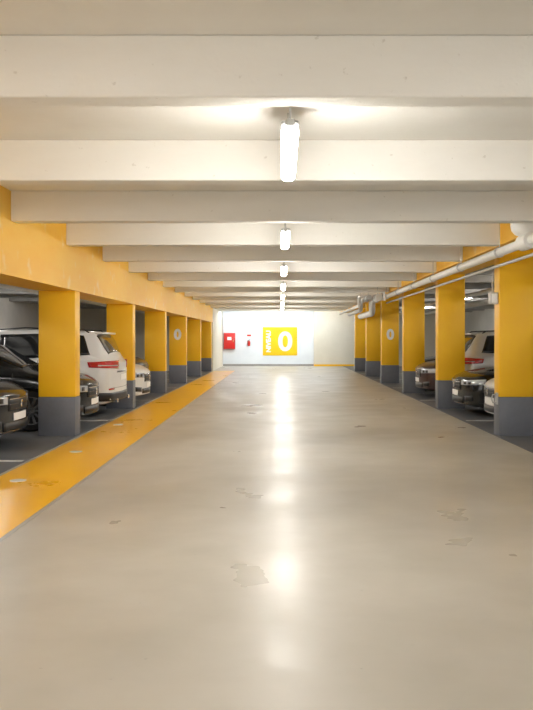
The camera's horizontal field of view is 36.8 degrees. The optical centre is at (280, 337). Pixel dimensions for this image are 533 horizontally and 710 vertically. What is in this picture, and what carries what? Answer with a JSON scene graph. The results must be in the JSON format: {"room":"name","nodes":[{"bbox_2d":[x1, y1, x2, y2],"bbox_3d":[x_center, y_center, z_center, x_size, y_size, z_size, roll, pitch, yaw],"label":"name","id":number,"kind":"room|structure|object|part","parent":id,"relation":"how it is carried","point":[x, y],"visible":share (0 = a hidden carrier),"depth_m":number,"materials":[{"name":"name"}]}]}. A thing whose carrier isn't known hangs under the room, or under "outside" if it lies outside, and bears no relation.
{"room":"parking garage","nodes":[
{"label":"parking garage","id":0,"kind":"room"},
{"bbox_2d":[0,298,38,329],"bbox_3d":[-9.700,-0.100,20.700,0.200,3.200,44.400,0,0,0],"label":"wall","id":1,"kind":"structure","parent":0,"point":[13,314],"depth_m":29.26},
{"bbox_2d":[0,283,144,313],"bbox_3d":[-5.400,-1.050,17.650,0.180,0.176,37.300,0,0,0],"label":"pipe","id":2,"kind":"object","parent":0,"point":[3,286],"visible":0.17,"depth_m":17.11,"materials":[{"name":"grey metal"}]},
{"bbox_2d":[80,309,212,370],"bbox_3d":[-6.360,-0.100,36.700,6.480,3.200,0.200,0,0,0],"label":"wall","id":3,"kind":"structure","parent":0,"point":[90,319],"depth_m":36.60,"materials":[{"name":"white paint"}]},
{"bbox_2d":[213,308,222,369],"bbox_3d":[-3.220,-0.100,39.850,0.200,3.200,6.100,0,0,0],"label":"wall","id":4,"kind":"structure","parent":0,"point":[217,315],"depth_m":39.30,"materials":[{"name":"white paint"}]},
{"bbox_2d":[0,366,532,709],"bbox_3d":[0.000,1.598,20.850,19.200,0.204,44.700,0,0,0],"label":"floor","id":5,"kind":"structure","parent":0,"point":[291,537],"depth_m":5.37,"materials":[{"name":"concrete"}]},
{"bbox_2d":[0,460,23,461],"bbox_3d":[-5.720,1.494,9.730,5.160,0.003,0.100,0,0,0],"label":"parking line","id":6,"kind":"object","parent":5,"relation":"on","point":[0,460],"visible":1,"depth_m":9.75,"materials":[{"name":"white paint"}]},
{"bbox_2d":[0,380,27,434],"bbox_3d":[-5.642,0.758,11.018,4.138,1.469,2.026,0,0,-3],"label":"car","id":7,"kind":"object","parent":5,"relation":"on","point":[13,397],"visible":1,"depth_m":10.84,"materials":[{"name":"grey paint"}]},
{"bbox_2d":[9,395,26,411],"bbox_3d":[-3.606,0.897,11.050,0.064,0.170,0.737,0,0,0],"label":"grille","id":8,"kind":"object","parent":7,"relation":"attached to","point":[17,403],"depth_m":10.94,"materials":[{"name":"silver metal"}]},
{"bbox_3d":[-3.599,1.062,11.050,0.023,0.100,0.499,0,0,0],"label":"license plate","id":9,"kind":"part","parent":7,"relation":"part of","materials":[{"name":"white paint"}]},
{"bbox_2d":[0,344,98,430],"bbox_3d":[-5.202,0.758,13.652,4.138,1.469,2.026,0,0,3],"label":"car","id":10,"kind":"object","parent":5,"relation":"on","point":[16,368],"visible":0.44,"depth_m":13.02,"materials":[{"name":"black paint"}]},
{"bbox_3d":[-3.990,1.025,12.755,0.794,0.520,0.094,0,0,0],"label":"arch trim","id":11,"kind":"part","parent":10,"relation":"part of","materials":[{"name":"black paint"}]},
{"bbox_2d":[88,384,98,396],"bbox_3d":[-3.166,0.897,13.620,0.064,0.170,0.737,0,0,0],"label":"grille","id":12,"kind":"object","parent":10,"relation":"attached to","point":[93,389],"depth_m":13.46,"materials":[{"name":"silver metal"}]},
{"bbox_3d":[-3.159,1.062,13.620,0.023,0.100,0.499,0,0,0],"label":"license plate","id":13,"kind":"part","parent":10,"relation":"part of","materials":[{"name":"white paint"}]},
{"bbox_2d":[38,291,79,435],"bbox_3d":[-3.420,0.388,12.350,0.568,2.216,0.308,0,0,0],"label":"pillar","id":14,"kind":"structure","parent":5,"relation":"on","point":[59,311],"depth_m":12.20,"materials":[{"name":"yellow paint"}]},
{"bbox_2d":[0,327,128,404],"bbox_3d":[-5.487,0.642,15.842,4.813,1.700,2.270,0,0,0],"label":"car","id":15,"kind":"object","parent":5,"relation":"on","point":[101,359],"visible":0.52,"depth_m":15.09,"materials":[{"name":"white paint"}]},
{"bbox_3d":[-4.676,-0.144,15.180,2.084,0.127,0.032,0,0,0],"label":"roof rail","id":16,"kind":"part","parent":15,"relation":"part of","materials":[{"name":"black plastic"}]},
{"bbox_2d":[87,360,118,368],"bbox_3d":[-3.293,0.507,15.132,0.233,0.170,0.738,0,0,41],"label":"tail light","id":17,"kind":"object","parent":15,"relation":"attached to","point":[91,364],"depth_m":14.98,"materials":[{"name":"red plastic"}]},
{"bbox_3d":[-3.379,1.113,15.860,0.542,0.162,1.851,0,0,0],"label":"bumper trim","id":18,"kind":"part","parent":15,"relation":"part of","materials":[{"name":"black plastic"}]},
{"bbox_2d":[0,371,233,537],"bbox_3d":[-2.570,1.498,17.500,0.940,0.004,38.000,0,0,0],"label":"floor marking","id":19,"kind":"object","parent":5,"relation":"on","point":[48,476],"visible":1,"depth_m":10.02,"materials":[{"name":"yellow paint"}]},
{"bbox_2d":[10,479,25,481],"bbox_3d":[-2.759,1.494,8.392,0.170,0.005,0.170,0,0,0],"label":"disc","id":20,"kind":"object","parent":19,"relation":"on","point":[13,480],"visible":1,"depth_m":8.37,"materials":[{"name":"white paint"}]},
{"bbox_2d":[0,371,234,541],"bbox_3d":[-2.080,1.498,17.500,0.040,0.003,38.000,0,0,0],"label":"line","id":21,"kind":"object","parent":5,"relation":"on","point":[12,531],"visible":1,"depth_m":8.23,"materials":[{"name":"grey paint"}]},
{"bbox_2d":[106,304,134,408],"bbox_3d":[-3.420,0.388,17.100,0.568,2.216,0.308,0,0,0],"label":"pillar","id":22,"kind":"structure","parent":5,"relation":"on","point":[120,318],"depth_m":16.95,"materials":[{"name":"yellow paint"}]},
{"bbox_2d":[101,364,149,405],"bbox_3d":[-5.082,0.758,18.431,4.138,1.469,2.026,0,0,3],"label":"car","id":23,"kind":"object","parent":5,"relation":"on","point":[142,374],"visible":0.21,"depth_m":17.95,"materials":[{"name":"white paint"}]},
{"bbox_2d":[144,373,149,381],"bbox_3d":[-3.046,0.897,18.400,0.064,0.170,0.737,0,0,0],"label":"grille","id":24,"kind":"object","parent":23,"relation":"attached to","point":[146,375],"depth_m":18.19,"materials":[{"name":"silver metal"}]},
{"bbox_2d":[135,357,148,368],"bbox_3d":[-5.803,0.642,20.582,4.813,1.700,2.270,0,0,0],"label":"car","id":25,"kind":"object","parent":5,"relation":"on","point":[138,360],"visible":0.06,"depth_m":20.36,"materials":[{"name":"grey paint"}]},
{"bbox_2d":[145,311,166,392],"bbox_3d":[-3.420,0.388,21.850,0.568,2.216,0.308,0,0,0],"label":"pillar","id":26,"kind":"structure","parent":5,"relation":"on","point":[155,321],"depth_m":21.70,"materials":[{"name":"yellow paint"}]},
{"bbox_2d":[169,316,186,382],"bbox_3d":[-3.420,0.388,26.599,0.568,2.216,0.310,0,0,0],"label":"pillar","id":27,"kind":"structure","parent":5,"relation":"on","point":[177,324],"depth_m":26.45,"materials":[{"name":"yellow paint"}]},
{"bbox_2d":[187,320,200,375],"bbox_3d":[-3.420,0.388,31.350,0.568,2.216,0.308,0,0,0],"label":"pillar","id":28,"kind":"structure","parent":5,"relation":"on","point":[193,326],"depth_m":31.20,"materials":[{"name":"yellow paint"}]},
{"bbox_2d":[201,322,211,370],"bbox_3d":[-3.420,0.388,36.100,0.568,2.216,0.308,0,0,0],"label":"pillar","id":29,"kind":"structure","parent":5,"relation":"on","point":[206,327],"depth_m":35.95,"materials":[{"name":"yellow paint"}]},
{"bbox_2d":[354,308,365,370],"bbox_3d":[3.615,0.073,36.100,0.578,2.846,0.308,0,0,0],"label":"pillar","id":30,"kind":"structure","parent":5,"relation":"on","point":[360,324],"depth_m":35.95,"materials":[{"name":"yellow paint"}]},
{"bbox_2d":[365,303,380,375],"bbox_3d":[3.615,0.073,31.350,0.578,2.846,0.308,0,0,0],"label":"pillar","id":31,"kind":"structure","parent":5,"relation":"on","point":[373,324],"depth_m":31.20,"materials":[{"name":"yellow paint"}]},
{"bbox_2d":[380,297,398,382],"bbox_3d":[3.615,0.073,26.599,0.578,2.846,0.310,0,0,0],"label":"pillar","id":32,"kind":"structure","parent":5,"relation":"on","point":[389,367],"depth_m":26.45,"materials":[{"name":"yellow paint"}]},
{"bbox_2d":[402,288,424,392],"bbox_3d":[3.615,0.073,21.850,0.578,2.846,0.308,0,0,0],"label":"pillar","id":33,"kind":"structure","parent":5,"relation":"on","point":[413,307],"depth_m":21.70,"materials":[{"name":"yellow paint"}]},
{"bbox_2d":[415,360,435,390],"bbox_3d":[5.542,0.758,20.569,4.138,1.469,2.026,0,0,3],"label":"car","id":34,"kind":"object","parent":5,"relation":"on","point":[425,372],"visible":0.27,"depth_m":20.02,"materials":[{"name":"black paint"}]},
{"bbox_2d":[415,369,420,376],"bbox_3d":[3.506,0.897,20.600,0.064,0.170,0.737,0,0,0],"label":"grille","id":35,"kind":"object","parent":34,"relation":"attached to","point":[417,371],"depth_m":20.42,"materials":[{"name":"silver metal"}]},
{"bbox_2d":[425,356,435,361],"bbox_3d":[5.642,0.758,23.069,4.138,1.469,2.026,0,0,3],"label":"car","id":36,"kind":"object","parent":5,"relation":"on","point":[431,358],"visible":0.02,"depth_m":22.53,"materials":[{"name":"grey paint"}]},
{"bbox_2d":[435,274,464,408],"bbox_3d":[3.615,0.073,17.100,0.578,2.846,0.308,0,0,0],"label":"pillar","id":37,"kind":"structure","parent":5,"relation":"on","point":[450,298],"depth_m":16.95,"materials":[{"name":"yellow paint"}]},
{"bbox_2d":[452,366,493,408],"bbox_3d":[5.727,0.777,15.950,4.588,1.430,2.063,0,0,-3],"label":"car","id":38,"kind":"object","parent":5,"relation":"on","point":[468,385],"visible":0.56,"depth_m":15.30,"materials":[{"name":"black paint"}]},
{"bbox_3d":[3.458,1.072,15.920,0.022,0.100,0.499,0,0,0],"label":"license plate","id":39,"kind":"part","parent":38,"relation":"part of","materials":[{"name":"white paint"}]},
{"bbox_2d":[452,379,460,389],"bbox_3d":[3.465,0.922,15.920,0.062,0.160,0.738,0,0,0],"label":"grille","id":40,"kind":"object","parent":38,"relation":"attached to","point":[456,383],"depth_m":15.75,"materials":[{"name":"silver metal"}]},
{"bbox_2d":[465,330,493,370],"bbox_3d":[6.296,0.642,18.378,4.813,1.700,2.270,0,0,0],"label":"car","id":41,"kind":"object","parent":5,"relation":"on","point":[479,345],"visible":0.18,"depth_m":17.55,"materials":[{"name":"silver metal"}]},
{"bbox_2d":[465,358,483,363],"bbox_3d":[4.103,0.507,17.632,0.233,0.170,0.738,0,0,-41],"label":"tail light","id":42,"kind":"object","parent":41,"relation":"attached to","point":[467,360],"depth_m":17.45,"materials":[{"name":"red plastic"}]},
{"bbox_2d":[484,378,494,413],"bbox_3d":[5.807,0.777,13.630,4.588,1.430,2.063,0,0,3],"label":"car","id":43,"kind":"object","parent":5,"relation":"on","point":[489,385],"visible":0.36,"depth_m":13.61,"materials":[{"name":"white paint"}]},
{"bbox_3d":[3.538,1.072,13.660,0.022,0.100,0.499,0,0,0],"label":"license plate","id":44,"kind":"part","parent":43,"relation":"part of","materials":[{"name":"white paint"}]},
{"bbox_2d":[484,386,494,397],"bbox_3d":[3.545,0.922,13.660,0.062,0.160,0.738,0,0,0],"label":"grille","id":45,"kind":"object","parent":43,"relation":"attached to","point":[488,390],"depth_m":13.61,"materials":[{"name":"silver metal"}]},
{"bbox_2d":[494,250,532,435],"bbox_3d":[3.615,0.073,12.350,0.578,2.846,0.308,0,0,0],"label":"pillar","id":46,"kind":"structure","parent":5,"relation":"on","point":[513,282],"depth_m":12.20,"materials":[{"name":"yellow paint"}]},
{"bbox_2d":[488,272,497,303],"bbox_3d":[3.270,-0.770,12.320,0.120,0.500,0.160,0,0,0],"label":"junction box","id":47,"kind":"object","parent":46,"relation":"attached to","point":[492,296],"visible":1,"depth_m":12.25,"materials":[{"name":"white paint"}]},
{"bbox_3d":[3.270,-0.610,12.245,0.090,0.140,0.010,0,0,0],"label":"lid","id":48,"kind":"part","parent":47,"relation":"part of","materials":[{"name":"white paint"}]},
{"bbox_2d":[491,392,497,404],"bbox_3d":[3.275,0.930,12.300,0.101,0.180,0.120,0,0,0],"label":"wall bracket","id":49,"kind":"object","parent":46,"relation":"attached to","point":[495,394],"visible":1,"depth_m":12.29,"materials":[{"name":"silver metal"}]},
{"bbox_3d":[3.317,0.930,12.300,0.017,0.180,0.120,0,0,0],"label":"plate","id":50,"kind":"part","parent":49,"relation":"part of","materials":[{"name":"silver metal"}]},
{"bbox_2d":[0,0,532,190],"bbox_3d":[0.110,-1.800,20.850,7.620,0.200,44.700,0,0,0],"label":"ceiling","id":51,"kind":"structure","parent":0,"point":[17,17],"depth_m":4.45,"materials":[{"name":"white concrete"}]},
{"bbox_2d":[0,185,212,321],"bbox_3d":[-3.410,-1.210,17.550,0.580,0.980,38.100,0,0,0],"label":"girder","id":52,"kind":"object","parent":51,"relation":"attached to","point":[34,256],"visible":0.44,"depth_m":11.88,"materials":[{"name":"yellow paint"}]},
{"bbox_2d":[0,35,532,106],"bbox_3d":[0.030,-1.525,4.580,6.300,0.350,0.200,0,0,0],"label":"ceiling beam","id":53,"kind":"structure","parent":51,"relation":"attached to","point":[36,70],"depth_m":4.48,"materials":[{"name":"paint"}]},
{"bbox_2d":[0,140,532,184],"bbox_3d":[0.030,-1.525,6.955,6.300,0.350,0.200,0,0,0],"label":"ceiling beam","id":54,"kind":"structure","parent":51,"relation":"attached to","point":[22,162],"depth_m":6.86,"materials":[{"name":"paint"}]},
{"bbox_2d":[11,191,532,222],"bbox_3d":[0.030,-1.525,9.330,6.300,0.350,0.200,0,0,0],"label":"ceiling beam","id":55,"kind":"structure","parent":51,"relation":"attached to","point":[26,206],"depth_m":9.23,"materials":[{"name":"paint"}]},
{"bbox_2d":[193,297,362,299],"bbox_3d":[0.030,-1.525,28.330,6.300,0.350,0.200,0,0,0],"label":"ceiling beam","id":56,"kind":"structure","parent":51,"relation":"attached to","point":[194,298],"depth_m":28.23,"materials":[{"name":"paint"}]},
{"bbox_2d":[199,300,357,302],"bbox_3d":[0.030,-1.525,30.705,6.300,0.350,0.200,0,0,0],"label":"ceiling beam","id":57,"kind":"structure","parent":51,"relation":"attached to","point":[200,301],"depth_m":30.60,"materials":[{"name":"paint"}]},
{"bbox_2d":[210,305,352,307],"bbox_3d":[0.030,-1.525,35.455,6.300,0.350,0.200,0,0,0],"label":"ceiling beam","id":58,"kind":"structure","parent":51,"relation":"attached to","point":[211,306],"depth_m":35.35,"materials":[{"name":"paint"}]},
{"bbox_2d":[205,303,357,304],"bbox_3d":[0.030,-1.525,33.080,6.300,0.350,0.200,0,0,0],"label":"ceiling beam","id":59,"kind":"structure","parent":51,"relation":"attached to","point":[205,303],"depth_m":32.98,"materials":[{"name":"paint"}]},
{"bbox_2d":[215,308,347,309],"bbox_3d":[0.030,-1.525,37.830,6.300,0.350,0.200,0,0,0],"label":"ceiling beam","id":60,"kind":"structure","parent":51,"relation":"attached to","point":[215,308],"depth_m":37.81,"materials":[{"name":"paint"}]},
{"bbox_2d":[219,310,343,310],"bbox_3d":[0.030,-1.525,40.205,6.300,0.350,0.200,0,0,0],"label":"ceiling beam","id":61,"kind":"structure","parent":51,"relation":"attached to","point":[219,310],"depth_m":40.11,"materials":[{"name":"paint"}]},
{"bbox_2d":[128,262,435,272],"bbox_3d":[0.030,-1.525,16.455,6.300,0.350,0.200,0,0,0],"label":"ceiling beam","id":62,"kind":"structure","parent":51,"relation":"attached to","point":[133,267],"depth_m":16.36,"materials":[{"name":"paint"}]},
{"bbox_2d":[163,281,400,286],"bbox_3d":[0.030,-1.525,21.205,6.300,0.350,0.200,0,0,0],"label":"ceiling beam","id":63,"kind":"structure","parent":51,"relation":"attached to","point":[165,283],"depth_m":21.11,"materials":[{"name":"paint"}]},
{"bbox_2d":[175,287,388,291],"bbox_3d":[0.030,-1.525,23.580,6.300,0.350,0.200,0,0,0],"label":"ceiling beam","id":64,"kind":"structure","parent":51,"relation":"attached to","point":[177,289],"depth_m":23.48,"materials":[{"name":"paint"}]},
{"bbox_2d":[185,292,378,296],"bbox_3d":[0.030,-1.525,25.955,6.300,0.350,0.200,0,0,0],"label":"ceiling beam","id":65,"kind":"structure","parent":51,"relation":"attached to","point":[187,294],"depth_m":25.85,"materials":[{"name":"paint"}]},
{"bbox_2d":[66,223,498,245],"bbox_3d":[0.030,-1.525,11.705,6.300,0.350,0.200,0,0,0],"label":"ceiling beam","id":66,"kind":"structure","parent":51,"relation":"attached to","point":[77,234],"depth_m":11.60,"materials":[{"name":"paint"}]},
{"bbox_2d":[148,273,416,280],"bbox_3d":[0.030,-1.525,18.830,6.300,0.350,0.200,0,0,0],"label":"ceiling beam","id":67,"kind":"structure","parent":51,"relation":"attached to","point":[151,276],"depth_m":18.73,"materials":[{"name":"paint"}]},
{"bbox_2d":[103,246,462,261],"bbox_3d":[0.030,-1.525,14.080,6.300,0.350,0.200,0,0,0],"label":"ceiling beam","id":68,"kind":"structure","parent":51,"relation":"attached to","point":[110,253],"depth_m":13.98,"materials":[{"name":"paint"}]},
{"bbox_2d":[281,281,285,290],"bbox_3d":[0.055,-1.455,19.740,0.112,0.490,1.420,0,0,0],"label":"light","id":69,"kind":"object","parent":51,"relation":"hanging from","point":[283,284],"visible":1,"depth_m":19.09,"materials":[{"name":"white plastic"}]},
{"bbox_2d":[281,262,286,275],"bbox_3d":[0.055,-1.455,14.990,0.112,0.490,1.420,0,0,0],"label":"light","id":70,"kind":"object","parent":51,"relation":"hanging from","point":[283,267],"visible":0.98,"depth_m":14.34,"materials":[{"name":"white plastic"}]},
{"bbox_2d":[281,267,286,275],"bbox_3d":[0.055,-1.247,15.000,0.104,0.074,1.400,0,0,0],"label":"diffuser","id":71,"kind":"object","parent":70,"relation":"attached to","point":[283,269],"depth_m":14.56,"materials":[{"name":"white plastic"}]},
{"bbox_2d":[281,223,289,248],"bbox_3d":[0.055,-1.455,10.240,0.112,0.490,1.420,0,0,0],"label":"light","id":72,"kind":"object","parent":51,"relation":"hanging from","point":[285,232],"visible":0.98,"depth_m":9.70,"materials":[{"name":"white plastic"}]},
{"bbox_2d":[281,231,289,248],"bbox_3d":[0.055,-1.247,10.250,0.104,0.074,1.400,0,0,0],"label":"diffuser","id":73,"kind":"object","parent":72,"relation":"attached to","point":[285,235],"depth_m":9.86,"materials":[{"name":"white plastic"}]},
{"bbox_2d":[281,107,298,180],"bbox_3d":[0.055,-1.455,5.490,0.112,0.490,1.420,0,0,0],"label":"light","id":74,"kind":"object","parent":51,"relation":"hanging from","point":[290,126],"visible":0.99,"depth_m":5.10,"materials":[{"name":"white plastic"}]},
{"bbox_2d":[339,287,381,318],"bbox_3d":[2.635,-1.191,27.950,0.690,1.018,10.100,0,0,0],"label":"pipe","id":75,"kind":"object","parent":51,"relation":"hanging from","point":[373,299],"visible":0.95,"depth_m":24.93,"materials":[{"name":"silver metal"}]},
{"bbox_2d":[341,223,532,312],"bbox_3d":[3.550,-1.525,20.525,0.740,0.350,44.050,0,0,0],"label":"girder","id":76,"kind":"object","parent":51,"relation":"attached to","point":[507,236],"depth_m":14.30,"materials":[{"name":"yellow paint"}]},
{"bbox_2d":[380,223,532,300],"bbox_3d":[3.060,-1.397,11.731,0.400,0.605,25.862,0,0,0],"label":"pipe","id":77,"kind":"object","parent":51,"relation":"hanging from","point":[524,242],"visible":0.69,"depth_m":11.37,"materials":[{"name":"silver metal"}]},
{"bbox_2d":[313,290,385,300],"bbox_3d":[1.917,-1.192,22.400,2.035,0.285,0.070,0,0,0],"label":"pipe","id":78,"kind":"object","parent":77,"relation":"attached to","point":[314,291],"visible":1,"depth_m":22.38,"materials":[{"name":"white metal"}]},
{"bbox_2d":[386,253,532,303],"bbox_3d":[3.200,-1.060,11.600,0.044,0.044,25.200,0,0,0],"label":"conduit","id":79,"kind":"object","parent":77,"relation":"attached to","point":[531,254],"visible":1,"depth_m":13.19,"materials":[{"name":"grey metal"}]},
{"bbox_2d":[223,311,313,363],"bbox_3d":[-0.775,-0.100,43.000,5.050,3.200,0.200,0,0,0],"label":"wall","id":80,"kind":"structure","parent":0,"point":[241,323],"depth_m":42.91,"materials":[{"name":"white paint"}]},
{"bbox_2d":[224,333,234,348],"bbox_3d":[-2.754,0.160,42.781,0.600,0.860,0.235,0,0,0],"label":"upper cabinet","id":81,"kind":"object","parent":80,"relation":"attached to","point":[229,338],"visible":1,"depth_m":42.69,"materials":[{"name":"red metal"}]},
{"bbox_2d":[223,364,313,365],"bbox_3d":[-0.675,1.450,42.890,4.850,0.100,0.020,0,0,0],"label":"baseboard","id":82,"kind":"structure","parent":80,"relation":"attached to","point":[223,364],"depth_m":42.88,"materials":[{"name":"grey paint"}]},
{"bbox_2d":[263,327,296,354],"bbox_3d":[-0.053,0.176,42.882,1.840,1.520,0.037,0,0,0],"label":"sign","id":83,"kind":"object","parent":80,"relation":"attached to","point":[276,340],"visible":1,"depth_m":42.87,"materials":[{"name":"yellow"}]},
{"bbox_2d":[314,311,435,365],"bbox_3d":[5.675,-0.100,42.825,7.850,3.200,0.550,0,0,0],"label":"wall","id":84,"kind":"structure","parent":0,"point":[334,333],"depth_m":42.55,"materials":[{"name":"white paint"}]},
{"bbox_2d":[314,364,353,365],"bbox_3d":[2.825,1.450,42.540,2.150,0.100,0.020,0,0,0],"label":"baseboard","id":85,"kind":"structure","parent":84,"relation":"attached to","point":[314,364],"depth_m":42.53,"materials":[{"name":"yellow paint"}]},
{"bbox_2d":[399,288,493,312],"bbox_3d":[4.900,-1.100,17.650,0.120,0.117,37.300,0,0,0],"label":"pipe","id":86,"kind":"object","parent":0,"point":[482,292],"visible":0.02,"depth_m":20.13,"materials":[{"name":"grey metal"}]},
{"bbox_2d":[425,299,490,314],"bbox_3d":[6.000,-1.050,17.650,0.180,0.176,37.300,0,0,0],"label":"pipe","id":87,"kind":"object","parent":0,"point":[483,302],"visible":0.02,"depth_m":24.73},
{"bbox_2d":[465,309,493,332],"bbox_3d":[9.700,-0.100,20.700,0.200,3.200,44.400,0,0,0],"label":"wall","id":88,"kind":"structure","parent":0,"point":[474,320],"depth_m":38.69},
{"bbox_3d":[-6.650,-1.800,20.850,5.900,0.200,44.700,0,0,0],"label":"ceiling","id":89,"kind":"structure","parent":0,"visible":0},
{"bbox_2d":[0,289,29,293],"bbox_3d":[-6.650,-1.500,23.580,5.900,0.400,0.200,0,0,0],"label":"beam","id":90,"kind":"structure","parent":89,"relation":"attached to","point":[2,291],"depth_m":23.48,"materials":[{"name":"grey concrete"}]},
{"bbox_2d":[0,294,38,297],"bbox_3d":[-6.650,-1.500,25.955,5.900,0.400,0.200,0,0,0],"label":"beam","id":91,"kind":"structure","parent":89,"relation":"attached to","point":[1,295],"depth_m":25.85,"materials":[{"name":"grey concrete"}]},
{"bbox_2d":[9,298,38,300],"bbox_3d":[-6.650,-1.500,28.330,5.900,0.400,0.200,0,0,0],"label":"beam","id":92,"kind":"structure","parent":89,"relation":"attached to","point":[10,299],"depth_m":28.23,"materials":[{"name":"grey concrete"}]},
{"bbox_2d":[30,301,86,303],"bbox_3d":[-6.650,-1.500,30.705,5.900,0.400,0.200,0,0,0],"label":"beam","id":93,"kind":"structure","parent":89,"relation":"attached to","point":[31,302],"depth_m":30.60,"materials":[{"name":"grey concrete"}]},
{"bbox_2d":[80,304,103,306],"bbox_3d":[-6.650,-1.500,33.080,5.900,0.400,0.200,0,0,0],"label":"beam","id":94,"kind":"structure","parent":89,"relation":"attached to","point":[81,305],"depth_m":32.98,"materials":[{"name":"grey concrete"}]},
{"bbox_2d":[80,307,105,308],"bbox_3d":[-6.650,-1.500,35.455,5.900,0.400,0.200,0,0,0],"label":"beam","id":95,"kind":"structure","parent":89,"relation":"attached to","point":[80,307],"depth_m":35.36,"materials":[{"name":"grey concrete"}]},
{"bbox_3d":[6.760,-1.800,20.850,5.680,0.200,44.700,0,0,0],"label":"ceiling","id":96,"kind":"structure","parent":0,"visible":0},
{"bbox_2d":[399,301,472,303],"bbox_3d":[6.760,-1.500,30.705,5.680,0.400,0.200,0,0,0],"label":"beam","id":97,"kind":"structure","parent":96,"relation":"attached to","point":[400,302],"depth_m":30.60,"materials":[{"name":"white concrete"}]},
{"bbox_2d":[399,309,483,310],"bbox_3d":[6.760,-1.500,37.830,5.680,0.400,0.200,0,0,0],"label":"beam","id":98,"kind":"structure","parent":96,"relation":"attached to","point":[399,309],"depth_m":37.73,"materials":[{"name":"white concrete"}]},
{"bbox_2d":[399,297,487,300],"bbox_3d":[6.760,-1.500,28.330,5.680,0.400,0.200,0,0,0],"label":"beam","id":99,"kind":"structure","parent":96,"relation":"attached to","point":[426,299],"depth_m":28.23,"materials":[{"name":"white concrete"}]},
{"bbox_2d":[399,307,493,308],"bbox_3d":[6.760,-1.500,35.455,5.680,0.400,0.200,0,0,0],"label":"beam","id":100,"kind":"structure","parent":96,"relation":"attached to","point":[399,307],"depth_m":35.36,"materials":[{"name":"white concrete"}]},
{"bbox_2d":[399,304,493,306],"bbox_3d":[6.760,-1.500,33.080,5.680,0.400,0.200,0,0,0],"label":"beam","id":101,"kind":"structure","parent":96,"relation":"attached to","point":[400,305],"depth_m":33.02,"materials":[{"name":"white concrete"}]},
{"bbox_2d":[425,288,485,293],"bbox_3d":[6.760,-1.500,23.580,5.680,0.400,0.200,0,0,0],"label":"beam","id":102,"kind":"structure","parent":96,"relation":"attached to","point":[432,291],"depth_m":23.48,"materials":[{"name":"grey concrete"}]},
{"bbox_2d":[425,294,487,297],"bbox_3d":[6.760,-1.500,25.955,5.680,0.400,0.200,0,0,0],"label":"beam","id":103,"kind":"structure","parent":96,"relation":"attached to","point":[426,295],"depth_m":25.85,"materials":[{"name":"grey concrete"}]},
{"bbox_2d":[428,283,493,288],"bbox_3d":[6.760,-1.500,21.205,5.680,0.400,0.200,0,0,0],"label":"beam","id":104,"kind":"structure","parent":96,"relation":"attached to","point":[467,285],"depth_m":21.11,"materials":[{"name":"grey concrete"}]},
{"bbox_2d":[465,273,493,282],"bbox_3d":[6.760,-1.500,18.830,5.680,0.400,0.200,0,0,0],"label":"beam","id":105,"kind":"structure","parent":96,"relation":"attached to","point":[476,278],"depth_m":18.73,"materials":[{"name":"grey concrete"}]},
{"bbox_2d":[471,265,493,274],"bbox_3d":[6.760,-1.500,16.455,5.680,0.400,0.200,0,0,0],"label":"beam","id":106,"kind":"structure","parent":96,"relation":"attached to","point":[489,272],"depth_m":16.36,"materials":[{"name":"grey concrete"}]}
]}

